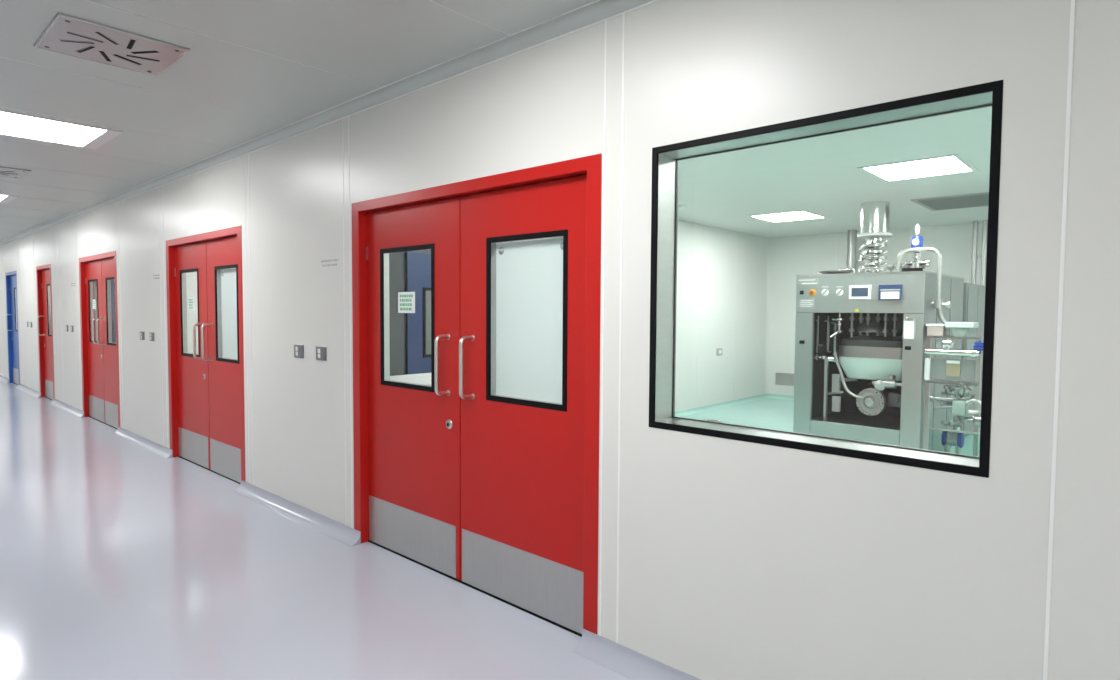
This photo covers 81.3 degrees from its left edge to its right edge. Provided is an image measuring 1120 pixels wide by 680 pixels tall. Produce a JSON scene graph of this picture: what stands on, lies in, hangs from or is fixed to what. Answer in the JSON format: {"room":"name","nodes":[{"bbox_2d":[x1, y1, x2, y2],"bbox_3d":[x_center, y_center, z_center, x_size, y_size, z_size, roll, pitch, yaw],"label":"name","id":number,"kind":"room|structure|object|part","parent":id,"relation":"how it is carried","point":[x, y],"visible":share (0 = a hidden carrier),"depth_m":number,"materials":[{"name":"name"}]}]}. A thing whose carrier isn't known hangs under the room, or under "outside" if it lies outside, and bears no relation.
{"room":"cleanroom facility corridor","nodes":[
{"label":"cleanroom facility corridor","id":0,"kind":"room"},
{"bbox_2d":[94,281,97,339],"bbox_3d":[-6.678,-0.462,11.902,0.100,3.040,3.540,3,4,42],"label":"wall","id":1,"kind":"structure","parent":0,"point":[95,283],"depth_m":10.75,"materials":[{"name":"paint"}]},
{"bbox_2d":[186,268,237,359],"bbox_3d":[-3.790,-0.325,9.284,0.100,3.040,3.540,3,4,42],"label":"wall","id":2,"kind":"structure","parent":0,"point":[191,278],"depth_m":8.25,"materials":[{"name":"paint"}]},
{"bbox_2d":[390,373,555,402],"bbox_3d":[-0.857,0.840,5.914,0.750,1.055,2.050,3,4,42],"label":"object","id":3,"kind":"structure","parent":0,"point":[422,378],"depth_m":5.53,"materials":[{"name":"white plastic"}]},
{"bbox_2d":[0,381,979,679],"bbox_3d":[-4.871,1.132,11.669,29.400,0.100,13.350,3,4,42],"label":"floor","id":4,"kind":"structure","parent":0,"point":[120,560],"depth_m":3.81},
{"bbox_2d":[389,252,403,375],"bbox_3d":[-1.830,0.119,5.736,0.438,2.500,0.820,3,4,42],"label":"wall","id":5,"kind":"structure","parent":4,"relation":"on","point":[396,320],"depth_m":5.82,"materials":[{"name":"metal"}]},
{"bbox_2d":[793,224,964,451],"bbox_3d":[3.984,-0.002,7.912,1.548,2.620,1.944,3,4,42],"label":"machine","id":6,"kind":"object","parent":4,"relation":"on","point":[860,338],"visible":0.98,"depth_m":7.50,"materials":[{"name":"metal"}]},
{"bbox_3d":[2.867,0.486,7.700,0.201,1.608,0.020,3,4,42],"label":"column panel","id":7,"kind":"part","parent":6,"relation":"part of","materials":[{"name":"metal"}]},
{"bbox_3d":[2.887,-0.428,7.631,0.173,0.106,0.005,3,4,42],"label":"notice plate","id":8,"kind":"part","parent":6,"relation":"part of","materials":[{"name":"white metal"}]},
{"bbox_2d":[800,300,812,304],"bbox_3d":[2.885,-0.429,7.629,0.149,0.074,0.002,3,4,42],"label":"print","id":9,"kind":"object","parent":6,"relation":"attached to","point":[802,302],"depth_m":7.63,"materials":[{"name":"paper"}]},
{"bbox_3d":[2.894,-0.681,7.614,0.236,0.070,0.007,3,4,42],"label":"name plate","id":10,"kind":"part","parent":6,"relation":"part of","materials":[{"name":"white metal"}]},
{"bbox_2d":[799,279,816,283],"bbox_3d":[2.891,-0.678,7.611,0.212,0.054,0.003,3,4,42],"label":"print","id":11,"kind":"object","parent":6,"relation":"attached to","point":[801,281],"depth_m":7.61,"materials":[{"name":"white plastic"}]},
{"bbox_2d":[821,289,828,295],"bbox_3d":[3.036,-0.545,7.479,0.080,0.080,0.023,3,4,42],"label":"switch","id":12,"kind":"object","parent":6,"relation":"attached to","point":[824,292],"depth_m":7.47,"materials":[{"name":"white plastic"}]},
{"bbox_3d":[3.120,0.591,7.651,0.032,0.777,0.040,3,4,42],"label":"post","id":13,"kind":"part","parent":6,"relation":"part of","materials":[{"name":"metal"}]},
{"bbox_3d":[3.278,-0.798,7.803,0.400,0.058,0.398,3,4,42],"label":"round lid","id":14,"kind":"part","parent":6,"relation":"part of","materials":[{"name":"metal"}]},
{"bbox_2d":[836,289,842,295],"bbox_3d":[3.156,-0.537,7.370,0.080,0.080,0.023,3,4,42],"label":"switch","id":15,"kind":"object","parent":6,"relation":"attached to","point":[839,292],"depth_m":7.37,"materials":[{"name":"white plastic"}]},
{"bbox_3d":[3.350,-0.799,7.603,0.174,0.079,0.028,3,4,42],"label":"lid arm","id":16,"kind":"part","parent":6,"relation":"part of","materials":[{"name":"metal"}]},
{"bbox_3d":[3.482,-0.253,7.775,0.064,0.477,0.064,3,4,42],"label":"stem","id":17,"kind":"part","parent":6,"relation":"part of","materials":[{"name":"metal"}]},
{"bbox_3d":[3.296,1.133,7.337,0.960,0.355,0.020,3,4,42],"label":"panel","id":18,"kind":"part","parent":6,"relation":"part of","materials":[{"name":"metal"}]},
{"bbox_3d":[3.602,-0.254,7.801,0.064,0.477,0.064,3,4,42],"label":"stem","id":19,"kind":"part","parent":6,"relation":"part of","materials":[{"name":"metal"}]},
{"bbox_3d":[3.625,-0.248,7.673,0.064,0.477,0.064,3,4,42],"label":"stem","id":20,"kind":"part","parent":6,"relation":"part of","materials":[{"name":"metal"}]},
{"bbox_3d":[3.779,0.010,7.713,0.759,0.120,0.569,3,4,42],"label":"vessel lid","id":21,"kind":"part","parent":6,"relation":"part of","materials":[{"name":"silver metal"}]},
{"bbox_3d":[3.752,-0.248,7.692,0.064,0.477,0.064,3,4,42],"label":"stem","id":22,"kind":"part","parent":6,"relation":"part of","materials":[{"name":"metal"}]},
{"bbox_2d":[868,380,889,392],"bbox_3d":[3.866,0.568,7.656,0.455,0.235,0.167,3,4,42],"label":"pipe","id":23,"kind":"object","parent":6,"relation":"attached to","point":[870,384],"depth_m":7.72,"materials":[{"name":"metal"}]},
{"bbox_3d":[3.678,0.697,7.560,0.180,0.180,0.350,3,4,42],"label":"motor","id":24,"kind":"part","parent":6,"relation":"part of","materials":[{"name":"metal"}]},
{"bbox_3d":[3.761,-0.240,7.522,0.064,0.477,0.064,3,4,42],"label":"stem","id":25,"kind":"part","parent":6,"relation":"part of","materials":[{"name":"metal"}]},
{"bbox_2d":[872,375,901,390],"bbox_3d":[3.671,0.481,7.295,0.320,0.180,0.100,3,4,42],"label":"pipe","id":26,"kind":"object","parent":6,"relation":"attached to","point":[891,383],"depth_m":7.27,"materials":[{"name":"metal"}]},
{"bbox_3d":[3.870,-0.240,7.531,0.064,0.477,0.064,3,4,42],"label":"stem","id":27,"kind":"part","parent":6,"relation":"part of","materials":[{"name":"metal"}]},
{"bbox_3d":[3.729,0.527,6.919,0.191,1.608,0.020,3,4,42],"label":"column panel","id":28,"kind":"part","parent":6,"relation":"part of","materials":[{"name":"metal"}]},
{"bbox_3d":[3.941,-0.975,7.194,0.250,0.476,0.098,3,4,42],"label":"gauge stem","id":29,"kind":"part","parent":6,"relation":"part of","materials":[{"name":"metal"}]},
{"bbox_2d":[932,299,950,308],"bbox_3d":[4.078,-0.389,7.026,0.221,0.104,0.090,3,4,42],"label":"tap","id":30,"kind":"object","parent":6,"relation":"on","point":[936,303],"depth_m":6.99,"materials":[{"name":"silver metal"}]},
{"bbox_2d":[941,415,964,453],"bbox_3d":[4.228,1.081,7.015,0.300,0.539,0.180,3,4,42],"label":"pump","id":31,"kind":"object","parent":4,"relation":"on","point":[956,439],"visible":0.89,"depth_m":6.97,"materials":[{"name":"metal"}]},
{"bbox_3d":[4.227,1.235,7.022,0.300,0.231,0.180,3,4,42],"label":"plate","id":32,"kind":"part","parent":31,"relation":"part of","materials":[{"name":"metal"}]},
{"bbox_2d":[926,427,979,449],"bbox_3d":[4.029,1.144,6.658,0.516,0.444,0.020,3,4,42],"label":"table","id":33,"kind":"object","parent":4,"relation":"on","point":[928,428],"visible":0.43,"depth_m":6.75,"materials":[{"name":"metal"}]},
{"bbox_3d":[3.845,1.143,6.825,0.020,0.428,0.020,3,4,42],"label":"post","id":34,"kind":"part","parent":33,"relation":"part of","materials":[{"name":"metal"}]},
{"bbox_3d":[4.030,0.930,6.648,0.516,0.016,0.020,3,4,42],"label":"rail","id":35,"kind":"part","parent":33,"relation":"part of","materials":[{"name":"metal"}]},
{"bbox_2d":[923,332,983,455],"bbox_3d":[4.122,0.636,6.769,0.592,1.450,0.300,3,4,42],"label":"stand","id":36,"kind":"object","parent":4,"relation":"on","point":[935,368],"visible":0.94,"depth_m":6.68,"materials":[{"name":"metal"}]},
{"bbox_2d":[926,324,946,335],"bbox_3d":[3.970,-0.105,6.864,0.171,0.125,0.200,3,4,42],"label":"plastic crate","id":37,"kind":"object","parent":36,"relation":"on","point":[932,329],"visible":0.83,"depth_m":6.79,"materials":[{"name":"plastic"}]},
{"bbox_3d":[3.970,-0.158,6.862,0.171,0.020,0.200,3,4,42],"label":"lid","id":38,"kind":"part","parent":37,"relation":"part of","materials":[{"name":"plastic"}]},
{"bbox_3d":[4.047,0.305,6.743,0.492,0.214,0.020,3,4,42],"label":"panel","id":39,"kind":"part","parent":36,"relation":"part of","materials":[{"name":"grey paint"}]},
{"bbox_2d":[926,379,981,385],"bbox_3d":[4.088,0.445,6.772,0.463,0.020,0.230,3,4,42],"label":"shelf","id":40,"kind":"object","parent":36,"relation":"attached to","point":[951,383],"depth_m":6.71,"materials":[{"name":"metal"}]},
{"bbox_2d":[926,336,983,338],"bbox_3d":[4.108,-0.028,6.776,0.473,0.020,0.270,3,4,42],"label":"shelf","id":41,"kind":"object","parent":36,"relation":"attached to","point":[927,337],"depth_m":6.69,"materials":[{"name":"metal"}]},
{"bbox_2d":[945,322,978,336],"bbox_3d":[4.152,-0.111,6.739,0.258,0.149,0.240,3,4,42],"label":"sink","id":42,"kind":"object","parent":36,"relation":"on","point":[959,329],"visible":1,"depth_m":6.66,"materials":[{"name":"ceramic"}]},
{"bbox_2d":[950,328,972,336],"bbox_3d":[4.152,-0.083,6.740,0.178,0.092,0.200,3,4,42],"label":"basin","id":43,"kind":"object","parent":42,"relation":"in","point":[958,332],"depth_m":6.67,"materials":[{"name":"grey metal"}]},
{"bbox_2d":[960,283,985,436],"bbox_3d":[5.425,0.245,9.172,0.735,2.030,1.350,3,4,42],"label":"tall cabinet","id":44,"kind":"object","parent":4,"relation":"on","point":[973,294],"visible":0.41,"depth_m":8.71,"materials":[{"name":"grey metal"}]},
{"bbox_3d":[5.470,0.242,8.685,0.015,1.880,0.610,3,4,42],"label":"door","id":45,"kind":"part","parent":44,"relation":"part of","materials":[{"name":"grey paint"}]},
{"bbox_3d":[5.907,0.223,9.166,0.015,1.880,0.630,3,4,42],"label":"door","id":46,"kind":"part","parent":44,"relation":"part of","materials":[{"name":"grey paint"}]},
{"bbox_2d":[0,0,991,240],"bbox_3d":[-4.851,-2.004,11.527,29.400,0.102,13.350,3,4,42],"label":"ceiling","id":47,"kind":"structure","parent":0,"point":[251,69],"depth_m":4.55,"materials":[{"name":"paint"}]},
{"bbox_2d":[0,194,18,203],"bbox_3d":[-7.583,-1.814,8.062,0.840,0.008,1.260,3,4,42],"label":"recessed light","id":48,"kind":"object","parent":47,"relation":"in","point":[6,199],"visible":1,"depth_m":8.39,"materials":[{"name":"white plastic"}]},
{"bbox_2d":[0,166,30,178],"bbox_3d":[-5.823,-1.734,6.655,0.576,0.017,0.576,3,4,42],"label":"ceiling vent","id":49,"kind":"object","parent":47,"relation":"in","point":[4,171],"visible":1,"depth_m":6.74,"materials":[{"name":"metal"}]},
{"bbox_2d":[0,110,122,148],"bbox_3d":[-4.214,-1.653,5.008,0.840,0.008,1.260,3,4,42],"label":"recessed light","id":50,"kind":"object","parent":47,"relation":"in","point":[13,124],"visible":1,"depth_m":5.18,"materials":[{"name":"white plastic"}]},
{"bbox_2d":[34,12,189,75],"bbox_3d":[-2.404,-1.569,3.501,0.576,0.017,0.576,3,4,42],"label":"ceiling vent","id":51,"kind":"object","parent":47,"relation":"in","point":[66,34],"visible":1,"depth_m":3.47,"materials":[{"name":"metal"}]},
{"bbox_2d":[747,210,828,222],"bbox_3d":[3.352,-1.812,9.589,0.860,0.008,0.900,3,4,42],"label":"recessed light","id":52,"kind":"object","parent":47,"relation":"in","point":[803,214],"visible":1,"depth_m":9.55,"materials":[{"name":"paint"}]},
{"bbox_2d":[857,201,891,238],"bbox_3d":[4.041,-1.540,8.365,0.410,0.427,0.410,3,4,42],"label":"duct","id":53,"kind":"object","parent":47,"relation":"attached to","point":[875,215],"visible":0.97,"depth_m":8.23,"materials":[{"name":"metal"}]},
{"bbox_2d":[857,154,978,181],"bbox_3d":[3.493,-1.665,6.357,0.860,0.008,0.900,3,4,42],"label":"recessed light","id":54,"kind":"object","parent":47,"relation":"in","point":[955,163],"visible":1,"depth_m":6.32,"materials":[{"name":"paint"}]},
{"bbox_2d":[910,192,988,210],"bbox_3d":[5.110,-1.731,8.130,1.070,0.013,1.100,3,4,42],"label":"ceiling vent","id":55,"kind":"object","parent":47,"relation":"in","point":[972,200],"visible":0.67,"depth_m":8.16,"materials":[{"name":"grey metal"}]},
{"bbox_2d":[498,247,503,254],"bbox_3d":[-0.334,-0.499,3.658,0.042,0.042,0.014,3,4,42],"label":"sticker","id":56,"kind":"object","parent":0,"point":[500,249],"depth_m":3.65,"materials":[{"name":"white paper"}]},
{"bbox_2d":[0,0,1119,679],"bbox_3d":[-6.774,-0.354,9.492,29.200,3.040,0.162,3,4,42],"label":"wall","id":57,"kind":"structure","parent":0,"point":[719,558],"depth_m":2.59,"materials":[{"name":"paint"}]},
{"bbox_2d":[0,375,9,382],"bbox_3d":[-14.791,0.752,16.657,7.788,0.088,0.084,3,4,42],"label":"baseboard","id":58,"kind":"structure","parent":57,"relation":"attached to","point":[3,379],"depth_m":14.36,"materials":[{"name":"plastic"}]},
{"bbox_2d":[5,271,19,384],"bbox_3d":[-11.416,-0.239,13.689,1.300,2.372,0.206,3,4,42],"label":"door","id":59,"kind":"structure","parent":57,"relation":"in","point":[11,277],"depth_m":13.92,"materials":[{"name":"blue paint"}]},
{"bbox_3d":[-11.774,-0.374,13.938,0.034,0.375,0.102,3,4,42],"label":"pull handle","id":60,"kind":"part","parent":59,"relation":"part of","materials":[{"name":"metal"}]},
{"bbox_3d":[-11.424,0.771,13.731,1.086,0.318,0.004,3,4,42],"label":"kick plate","id":61,"kind":"part","parent":59,"relation":"part of","materials":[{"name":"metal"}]},
{"bbox_2d":[15,383,40,397],"bbox_3d":[-10.271,0.967,12.558,2.176,0.088,0.084,3,4,42],"label":"baseboard","id":62,"kind":"structure","parent":57,"relation":"attached to","point":[25,389],"depth_m":12.47,"materials":[{"name":"plastic"}]},
{"bbox_2d":[36,264,54,399],"bbox_3d":[-9.003,-0.125,11.501,1.220,2.372,0.206,3,4,42],"label":"door","id":63,"kind":"structure","parent":57,"relation":"in","point":[43,273],"depth_m":11.69,"materials":[{"name":"red paint"}]},
{"bbox_3d":[-9.331,-0.258,11.723,0.034,0.375,0.102,3,4,42],"label":"pull handle","id":64,"kind":"part","parent":63,"relation":"part of","materials":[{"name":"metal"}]},
{"bbox_3d":[-9.010,0.885,11.542,1.006,0.318,0.004,3,4,42],"label":"kick plate","id":65,"kind":"part","parent":63,"relation":"part of","materials":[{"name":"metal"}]},
{"bbox_2d":[48,398,83,417],"bbox_3d":[-7.913,1.079,10.420,2.106,0.088,0.084,3,4,42],"label":"baseboard","id":66,"kind":"structure","parent":57,"relation":"attached to","point":[78,413],"depth_m":10.34,"materials":[{"name":"plastic"}]},
{"bbox_2d":[79,251,119,428],"bbox_3d":[-6.401,-0.001,9.141,1.950,2.372,0.206,3,4,42],"label":"door","id":67,"kind":"structure","parent":57,"relation":"in","point":[99,357],"depth_m":9.23,"materials":[{"name":"red paint"}]},
{"bbox_3d":[-6.516,-0.125,9.171,0.034,0.375,0.102,3,4,42],"label":"pull handle","id":68,"kind":"part","parent":67,"relation":"part of","materials":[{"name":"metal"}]},
{"bbox_3d":[-6.746,0.993,9.489,0.831,0.318,0.004,3,4,42],"label":"kick plate","id":69,"kind":"part","parent":67,"relation":"part of","materials":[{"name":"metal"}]},
{"bbox_3d":[-6.347,-0.117,9.018,0.034,0.375,0.102,3,4,42],"label":"pull handle","id":70,"kind":"part","parent":67,"relation":"part of","materials":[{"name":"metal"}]},
{"bbox_3d":[-6.080,1.025,8.885,0.850,0.318,0.004,3,4,42],"label":"kick plate","id":71,"kind":"part","parent":67,"relation":"part of","materials":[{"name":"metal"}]},
{"bbox_2d":[111,427,172,458],"bbox_3d":[-5.048,1.215,7.822,2.086,0.088,0.084,3,4,42],"label":"baseboard","id":72,"kind":"structure","parent":57,"relation":"attached to","point":[155,448],"depth_m":7.71,"materials":[{"name":"plastic"}]},
{"bbox_2d":[140,331,144,339],"bbox_3d":[-4.967,-0.054,7.747,0.154,0.106,0.014,3,4,42],"label":"switch plate","id":73,"kind":"object","parent":57,"relation":"attached to","point":[142,337],"visible":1,"depth_m":7.73,"materials":[{"name":"grey plastic"}]},
{"bbox_2d":[149,332,153,340],"bbox_3d":[-4.701,-0.041,7.505,0.154,0.106,0.014,3,4,42],"label":"switch plate","id":74,"kind":"object","parent":57,"relation":"attached to","point":[151,334],"visible":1,"depth_m":7.50,"materials":[{"name":"grey plastic"}]},
{"bbox_2d":[166,225,245,483],"bbox_3d":[-3.522,0.136,6.531,2.005,2.372,0.206,3,4,42],"label":"door","id":75,"kind":"structure","parent":57,"relation":"in","point":[207,414],"depth_m":6.49,"materials":[{"name":"red paint"}]},
{"bbox_3d":[-3.878,1.129,6.888,0.859,0.318,0.004,3,4,42],"label":"kick plate","id":76,"kind":"part","parent":75,"relation":"part of","materials":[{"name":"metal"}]},
{"bbox_3d":[-3.638,0.012,6.561,0.034,0.375,0.102,3,4,42],"label":"pull handle","id":77,"kind":"part","parent":75,"relation":"part of","materials":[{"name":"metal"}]},
{"bbox_3d":[-3.469,0.020,6.408,0.034,0.375,0.102,3,4,42],"label":"pull handle","id":78,"kind":"part","parent":75,"relation":"part of","materials":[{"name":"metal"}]},
{"bbox_3d":[-3.192,1.162,6.266,0.877,0.318,0.004,3,4,42],"label":"kick plate","id":79,"kind":"part","parent":75,"relation":"part of","materials":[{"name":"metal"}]},
{"bbox_2d":[233,480,360,546],"bbox_3d":[-2.171,1.351,5.214,2.026,0.088,0.084,3,4,42],"label":"baseboard","id":80,"kind":"structure","parent":57,"relation":"attached to","point":[338,531],"depth_m":5.08,"materials":[{"name":"plastic"}]},
{"bbox_2d":[294,344,303,357],"bbox_3d":[-2.044,0.085,5.097,0.154,0.106,0.014,3,4,42],"label":"switch plate","id":81,"kind":"object","parent":57,"relation":"attached to","point":[298,348],"visible":1,"depth_m":5.08,"materials":[{"name":"grey plastic"}]},
{"bbox_2d":[316,346,326,360],"bbox_3d":[-1.782,0.098,4.859,0.154,0.106,0.014,3,4,42],"label":"switch plate","id":82,"kind":"object","parent":57,"relation":"attached to","point":[321,351],"visible":1,"depth_m":4.85,"materials":[{"name":"grey plastic"}]},
{"bbox_2d":[0,0,658,245],"bbox_3d":[-6.841,-1.835,9.341,29.200,0.069,0.070,3,4,42],"label":"crown molding","id":83,"kind":"structure","parent":57,"relation":"attached to","point":[597,11],"depth_m":3.96,"materials":[{"name":"paint"}]},
{"bbox_2d":[321,259,338,266],"bbox_3d":[-1.676,-0.561,4.744,0.250,0.046,0.002,3,4,42],"label":"wall lettering","id":84,"kind":"structure","parent":57,"relation":"attached to","point":[332,259],"depth_m":4.74},
{"bbox_2d":[352,153,601,636],"bbox_3d":[-0.592,0.275,3.873,2.213,2.372,0.206,3,4,42],"label":"door","id":85,"kind":"structure","parent":57,"relation":"in","point":[497,496],"depth_m":3.68,"materials":[{"name":"red paint"}]},
{"bbox_2d":[400,294,412,309],"bbox_3d":[-0.993,-0.242,4.212,0.144,0.102,0.001,3,4,42],"label":"print","id":86,"kind":"object","parent":85,"relation":"attached to","point":[406,300],"depth_m":4.21},
{"bbox_3d":[-0.986,1.267,4.266,0.963,0.318,0.004,3,4,42],"label":"kick plate","id":87,"kind":"part","parent":85,"relation":"part of","materials":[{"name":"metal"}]},
{"bbox_3d":[-0.707,0.151,3.903,0.034,0.375,0.102,3,4,42],"label":"pull handle","id":88,"kind":"part","parent":85,"relation":"part of","materials":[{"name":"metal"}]},
{"bbox_3d":[-0.538,0.160,3.750,0.034,0.375,0.102,3,4,42],"label":"pull handle","id":89,"kind":"part","parent":85,"relation":"part of","materials":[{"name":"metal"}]},
{"bbox_3d":[-0.222,1.303,3.574,0.982,0.318,0.004,3,4,42],"label":"kick plate","id":90,"kind":"part","parent":85,"relation":"part of","materials":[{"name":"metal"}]},
{"bbox_2d":[572,629,700,679],"bbox_3d":[2.015,1.550,1.417,5.210,0.088,0.084,3,4,42],"label":"baseboard","id":91,"kind":"structure","parent":57,"relation":"attached to","point":[629,663],"depth_m":2.99,"materials":[{"name":"plastic"}]},
{"bbox_2d":[649,80,1002,477],"bbox_3d":[0.926,-0.205,2.502,1.280,1.226,0.165,3,4,42],"label":"window","id":92,"kind":"structure","parent":57,"relation":"in","point":[664,200],"depth_m":2.48,"materials":[{"name":"metal"}]},
{"bbox_2d":[496,220,766,411],"bbox_3d":[0.822,-0.286,9.083,0.102,3.040,9.440,3,4,42],"label":"wall","id":93,"kind":"structure","parent":0,"point":[722,273],"depth_m":11.06,"materials":[{"name":"paint"}]},
{"bbox_2d":[403,250,430,374],"bbox_3d":[-1.180,0.201,6.777,0.068,2.250,1.070,3,4,42],"label":"door","id":94,"kind":"structure","parent":93,"relation":"in","point":[416,264],"depth_m":6.46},
{"bbox_2d":[717,348,721,355],"bbox_3d":[2.723,0.204,11.119,0.019,0.120,0.180,3,4,42],"label":"wall socket","id":95,"kind":"object","parent":93,"relation":"attached to","point":[719,351],"visible":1,"depth_m":11.10,"materials":[{"name":"white plastic"}]},
{"bbox_2d":[675,394,766,416],"bbox_3d":[0.841,1.202,9.056,0.070,0.070,9.340,3,4,42],"label":"baseboard","id":96,"kind":"structure","parent":93,"relation":"attached to","point":[762,396],"depth_m":11.13,"materials":[{"name":"white plastic"}]},
{"bbox_2d":[769,223,987,395],"bbox_3d":[6.606,-0.297,10.137,7.050,3.040,0.102,3,4,42],"label":"wall","id":97,"kind":"structure","parent":0,"point":[792,256],"depth_m":11.77,"materials":[{"name":"paint"}]},
{"bbox_2d":[764,238,771,393],"bbox_3d":[3.966,-0.452,12.417,0.070,2.970,0.070,3,4,42],"label":"trim","id":98,"kind":"structure","parent":97,"relation":"attached to","point":[769,240],"depth_m":12.43,"materials":[{"name":"paint"}]},
{"bbox_2d":[766,394,793,399],"bbox_3d":[6.538,1.188,10.140,7.050,0.080,0.076,3,4,42],"label":"baseboard","id":99,"kind":"structure","parent":97,"relation":"attached to","point":[775,396],"depth_m":12.31,"materials":[{"name":"white plastic"}]},
{"bbox_2d":[773,370,793,387],"bbox_3d":[4.256,0.739,12.240,0.520,0.310,0.013,3,4,42],"label":"air vent","id":100,"kind":"object","parent":97,"relation":"in","point":[786,373],"visible":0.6,"depth_m":12.28,"materials":[{"name":"metal"}]},
{"bbox_2d":[846,230,856,272],"bbox_3d":[5.038,-0.357,11.268,0.168,3.039,0.334,3,4,42],"label":"pipe","id":101,"kind":"object","parent":97,"relation":"attached to","point":[851,261],"visible":0.33,"depth_m":11.10,"materials":[{"name":"metal"}]},
{"bbox_2d":[971,221,977,283],"bbox_3d":[6.387,-0.294,10.070,0.092,3.039,0.296,3,4,42],"label":"pipe","id":102,"kind":"object","parent":97,"relation":"attached to","point":[974,256],"visible":0.34,"depth_m":9.93,"materials":[{"name":"metal"}]},
{"bbox_2d":[980,220,987,285],"bbox_3d":[6.478,-0.290,9.988,0.092,3.039,0.296,3,4,42],"label":"pipe","id":103,"kind":"object","parent":97,"relation":"attached to","point":[983,256],"visible":0.28,"depth_m":9.84,"materials":[{"name":"metal"}]},
{"bbox_3d":[-5.261,1.176,10.646,3.800,0.100,3.590,3,4,42],"label":"floor","id":104,"kind":"structure","parent":0,"visible":0},
{"bbox_2d":[97,280,115,342],"bbox_3d":[-7.186,-0.002,10.950,0.418,2.200,0.860,3,4,42],"label":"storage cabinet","id":105,"kind":"object","parent":104,"relation":"on","point":[112,281],"visible":0.02,"depth_m":10.58,"materials":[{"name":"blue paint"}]},
{"bbox_3d":[-7.195,0.001,10.671,0.020,2.120,0.415,3,4,42],"label":"door","id":106,"kind":"part","parent":105,"relation":"part of","materials":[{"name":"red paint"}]}
]}

